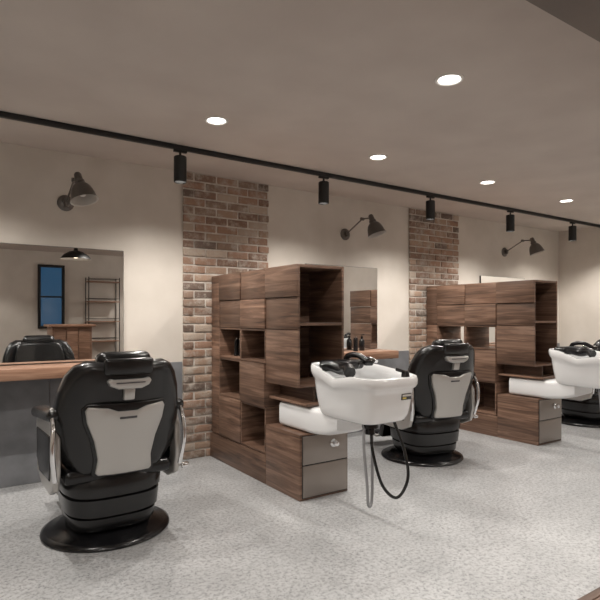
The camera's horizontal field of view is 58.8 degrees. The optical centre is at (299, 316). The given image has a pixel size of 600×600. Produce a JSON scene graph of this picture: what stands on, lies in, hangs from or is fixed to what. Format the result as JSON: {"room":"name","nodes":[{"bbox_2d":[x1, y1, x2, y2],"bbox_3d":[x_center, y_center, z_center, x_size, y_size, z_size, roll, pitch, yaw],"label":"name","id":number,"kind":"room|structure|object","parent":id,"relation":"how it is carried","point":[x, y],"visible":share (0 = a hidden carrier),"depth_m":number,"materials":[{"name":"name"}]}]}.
{"room":"salon","nodes":[
{"label":"salon","id":0,"kind":"room"},
{"bbox_2d":[0,363,79,381],"bbox_3d":[-1.761,0.444,3.966,1.000,0.172,0.323,0,0,-34],"label":"countertop","id":1,"kind":"structure","parent":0,"point":[39,371],"depth_m":3.73,"materials":[{"name":"brown wood"}]},
{"bbox_2d":[0,142,558,405],"bbox_3d":[-0.362,-0.015,5.189,10.420,2.530,0.100,0,0,-34],"label":"wall","id":2,"kind":"structure","parent":0,"point":[137,212],"depth_m":4.60,"materials":[{"name":"paint"}]},
{"bbox_2d":[0,243,123,364],"bbox_3d":[-1.854,-0.096,4.103,0.970,0.892,0.024,0,0,-34],"label":"wall mirror","id":3,"kind":"object","parent":2,"relation":"attached to","point":[58,304],"depth_m":4.09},
{"bbox_2d":[57,172,98,210],"bbox_3d":[-1.638,-0.917,3.931,0.199,0.240,0.552,0,0,-34],"label":"wall sconce","id":4,"kind":"object","parent":2,"relation":"attached to","point":[80,194],"visible":1,"depth_m":3.83,"materials":[{"name":"grey metal"}]},
{"bbox_2d":[0,362,181,487],"bbox_3d":[-2.797,0.821,3.471,4.257,0.857,0.014,0,0,-34],"label":"wall panel","id":5,"kind":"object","parent":2,"relation":"attached to","point":[18,452],"depth_m":3.96,"materials":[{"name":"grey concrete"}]},
{"bbox_2d":[183,172,268,459],"bbox_3d":[-0.667,-0.015,4.902,0.866,2.528,0.034,0,0,-34],"label":"brick column","id":6,"kind":"structure","parent":2,"relation":"attached to","point":[225,220],"depth_m":4.78,"materials":[{"name":"brown brick"}]},
{"bbox_2d":[310,264,376,349],"bbox_3d":[0.456,-0.096,5.667,0.970,0.892,0.024,0,0,-34],"label":"wall mirror","id":7,"kind":"object","parent":2,"relation":"attached to","point":[360,283],"depth_m":5.79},
{"bbox_2d":[341,214,385,239],"bbox_3d":[0.668,-0.917,5.492,0.199,0.240,0.552,0,0,-34],"label":"wall sconce","id":8,"kind":"object","parent":2,"relation":"attached to","point":[375,228],"visible":1,"depth_m":5.35,"materials":[{"name":"grey metal"}]},
{"bbox_2d":[347,351,408,433],"bbox_3d":[0.479,0.821,5.689,1.906,0.857,0.014,0,0,-34],"label":"wall panel","id":9,"kind":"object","parent":2,"relation":"attached to","point":[402,362],"depth_m":6.12,"materials":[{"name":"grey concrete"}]},
{"bbox_2d":[408,208,458,363],"bbox_3d":[1.636,-0.015,6.461,0.866,2.528,0.033,0,0,-34],"label":"brick column","id":10,"kind":"structure","parent":2,"relation":"attached to","point":[433,253],"depth_m":6.35,"materials":[{"name":"brown brick"}]},
{"bbox_2d":[480,276,524,342],"bbox_3d":[2.758,-0.096,7.226,0.970,0.892,0.024,0,0,-34],"label":"wall mirror","id":11,"kind":"object","parent":2,"relation":"attached to","point":[483,279],"depth_m":7.09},
{"bbox_2d":[502,237,544,256],"bbox_3d":[2.974,-0.917,7.054,0.199,0.240,0.552,0,0,-34],"label":"wall sconce","id":12,"kind":"object","parent":2,"relation":"attached to","point":[535,248],"visible":1,"depth_m":6.90,"materials":[{"name":"grey metal"}]},
{"bbox_2d":[0,0,599,231],"bbox_3d":[1.629,-1.330,2.250,10.420,0.100,7.200,0,0,-34],"label":"ceiling","id":13,"kind":"structure","parent":0,"point":[327,86],"depth_m":3.01,"materials":[{"name":"paint"}]},
{"bbox_2d":[173,149,186,183],"bbox_3d":[-0.894,-1.125,3.971,0.100,0.240,0.094,0,0,-34],"label":"track spotlight","id":14,"kind":"object","parent":13,"relation":"hanging from","point":[180,161],"visible":1,"depth_m":3.93,"materials":[{"name":"black metal"}]},
{"bbox_2d":[204,116,227,124],"bbox_3d":[-0.543,-1.276,3.460,0.154,0.009,0.154,0,0,-34],"label":"recessed light","id":15,"kind":"object","parent":13,"relation":"in","point":[213,120],"visible":1,"depth_m":3.46,"materials":[{"name":"white paint"}]},
{"bbox_2d":[0,111,599,227],"bbox_3d":[0.036,-1.263,4.602,10.218,0.034,0.034,0,0,-34],"label":"ceiling track","id":16,"kind":"object","parent":13,"relation":"attached to","point":[7,115],"depth_m":4.26,"materials":[{"name":"black metal"}]},
{"bbox_2d":[318,176,328,204],"bbox_3d":[0.210,-1.125,4.719,0.100,0.240,0.094,0,0,-34],"label":"track spotlight","id":17,"kind":"object","parent":13,"relation":"hanging from","point":[323,186],"visible":1,"depth_m":4.68,"materials":[{"name":"black metal"}]},
{"bbox_2d":[368,154,387,159],"bbox_3d":[0.624,-1.276,4.251,0.154,0.009,0.154,0,0,-34],"label":"recessed light","id":18,"kind":"object","parent":13,"relation":"in","point":[374,156],"visible":1,"depth_m":4.24,"materials":[{"name":"white paint"}]},
{"bbox_2d":[426,196,434,219],"bbox_3d":[1.345,-1.125,5.487,0.100,0.240,0.094,0,0,-34],"label":"track spotlight","id":19,"kind":"object","parent":13,"relation":"hanging from","point":[430,204],"visible":1,"depth_m":5.45,"materials":[{"name":"black metal"}]},
{"bbox_2d":[435,73,463,85],"bbox_3d":[0.803,-1.276,2.862,0.154,0.009,0.154,0,0,-34],"label":"recessed light","id":20,"kind":"object","parent":13,"relation":"in","point":[448,79],"visible":1,"depth_m":2.86,"materials":[{"name":"white paint"}]},
{"bbox_2d":[479,180,495,184],"bbox_3d":[1.778,-1.276,5.044,0.154,0.009,0.154,0,0,-34],"label":"recessed light","id":21,"kind":"object","parent":13,"relation":"in","point":[485,182],"visible":1,"depth_m":5.05,"materials":[{"name":"white paint"}]},
{"bbox_2d":[506,210,514,231],"bbox_3d":[2.471,-1.125,6.250,0.100,0.240,0.094,0,0,-34],"label":"track spotlight","id":22,"kind":"object","parent":13,"relation":"hanging from","point":[510,219],"visible":1,"depth_m":6.21,"materials":[{"name":"black metal"}]},
{"bbox_2d":[526,0,599,41],"bbox_3d":[1.673,-1.215,2.184,10.220,0.130,0.540,0,0,-34],"label":"ceiling beam","id":23,"kind":"structure","parent":13,"relation":"attached to","point":[583,15],"depth_m":2.01,"materials":[{"name":"grey paint"}]},
{"bbox_2d":[559,199,573,202],"bbox_3d":[2.926,-1.276,5.845,0.154,0.009,0.154,0,0,-34],"label":"recessed light","id":24,"kind":"object","parent":13,"relation":"in","point":[564,200],"visible":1,"depth_m":5.84,"materials":[{"name":"white paint"}]},
{"bbox_2d":[568,222,576,240],"bbox_3d":[3.589,-1.125,7.007,0.100,0.240,0.094,0,0,-34],"label":"track spotlight","id":25,"kind":"object","parent":13,"relation":"hanging from","point":[572,230],"visible":1,"depth_m":6.98,"materials":[{"name":"black metal"}]},
{"bbox_2d":[0,407,599,599],"bbox_3d":[1.628,1.299,2.250,10.420,0.103,7.199,0,0,-34],"label":"floor","id":26,"kind":"structure","parent":0,"point":[511,520],"depth_m":3.02,"materials":[{"name":"concrete"}]},
{"bbox_2d":[31,351,188,552],"bbox_3d":[-1.175,0.717,3.239,0.783,1.064,1.118,0,0,-34],"label":"barber chair","id":27,"kind":"object","parent":26,"relation":"on","point":[110,430],"visible":1,"depth_m":2.85,"materials":[{"name":"black leather"}]},
{"bbox_2d":[210,264,346,501],"bbox_3d":[-0.218,0.442,4.283,0.419,1.614,1.491,0,0,-34],"label":"shelving unit","id":28,"kind":"object","parent":26,"relation":"on","point":[286,319],"depth_m":4.02,"materials":[{"name":"brown wood"}]},
{"bbox_2d":[234,337,238,355],"bbox_3d":[-0.549,0.256,4.592,0.044,0.156,0.056,0,0,-13],"label":"bottle","id":29,"kind":"object","parent":28,"relation":"on","point":[236,341],"visible":1,"depth_m":4.57,"materials":[{"name":"black plastic"}]},
{"bbox_2d":[279,352,417,507],"bbox_3d":[0.281,0.691,3.571,0.486,0.923,1.061,0,0,-34],"label":"basin","id":30,"kind":"object","parent":28,"relation":"attached to","point":[353,395],"visible":0.99,"depth_m":3.24,"materials":[{"name":"white ceramic"}]},
{"bbox_2d":[373,339,479,466],"bbox_3d":[1.081,0.717,4.859,0.783,1.064,1.119,0,0,-25],"label":"barber chair","id":31,"kind":"object","parent":26,"relation":"on","point":[443,397],"visible":0.88,"depth_m":4.45,"materials":[{"name":"black leather"}]},
{"bbox_2d":[427,280,560,445],"bbox_3d":[2.088,0.442,5.844,0.419,1.614,1.491,0,0,-34],"label":"shelving unit","id":32,"kind":"object","parent":26,"relation":"on","point":[522,313],"depth_m":5.52,"materials":[{"name":"brown wood"}]},
{"bbox_2d":[509,341,599,403],"bbox_3d":[2.587,0.691,5.133,0.486,0.923,1.061,0,0,-34],"label":"basin","id":33,"kind":"object","parent":32,"relation":"attached to","point":[576,369],"visible":1,"depth_m":4.97,"materials":[{"name":"white ceramic"}]},
{"bbox_2d":[561,340,599,427],"bbox_3d":[3.377,0.717,6.416,0.783,1.064,1.118,0,0,-30],"label":"barber chair","id":34,"kind":"object","parent":26,"relation":"on","point":[584,410],"visible":0.33,"depth_m":6.09,"materials":[{"name":"black leather"}]},
{"bbox_2d":[344,349,398,363],"bbox_3d":[0.549,0.444,5.530,1.000,0.172,0.323,0,0,-34],"label":"countertop","id":35,"kind":"structure","parent":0,"point":[376,354],"depth_m":5.55,"materials":[{"name":"brown wood"}]},
{"bbox_2d":[353,336,357,350],"bbox_3d":[0.582,0.279,5.562,0.044,0.156,0.056,0,0,39],"label":"bottle","id":36,"kind":"object","parent":35,"relation":"on","point":[355,339],"visible":0.99,"depth_m":5.54,"materials":[{"name":"black plastic"}]},
{"bbox_2d":[359,334,364,350],"bbox_3d":[0.658,0.270,5.663,0.058,0.174,0.058,0,0,-34],"label":"pump bottle","id":37,"kind":"object","parent":35,"relation":"on","point":[361,341],"visible":1,"depth_m":5.64,"materials":[{"name":"black plastic"}]},
{"bbox_2d":[559,227,599,346],"bbox_3d":[5.901,-0.015,5.143,0.100,2.530,7.000,0,0,-34],"label":"wall","id":38,"kind":"structure","parent":0,"point":[579,260],"depth_m":7.75,"materials":[{"name":"paint"}]}
]}

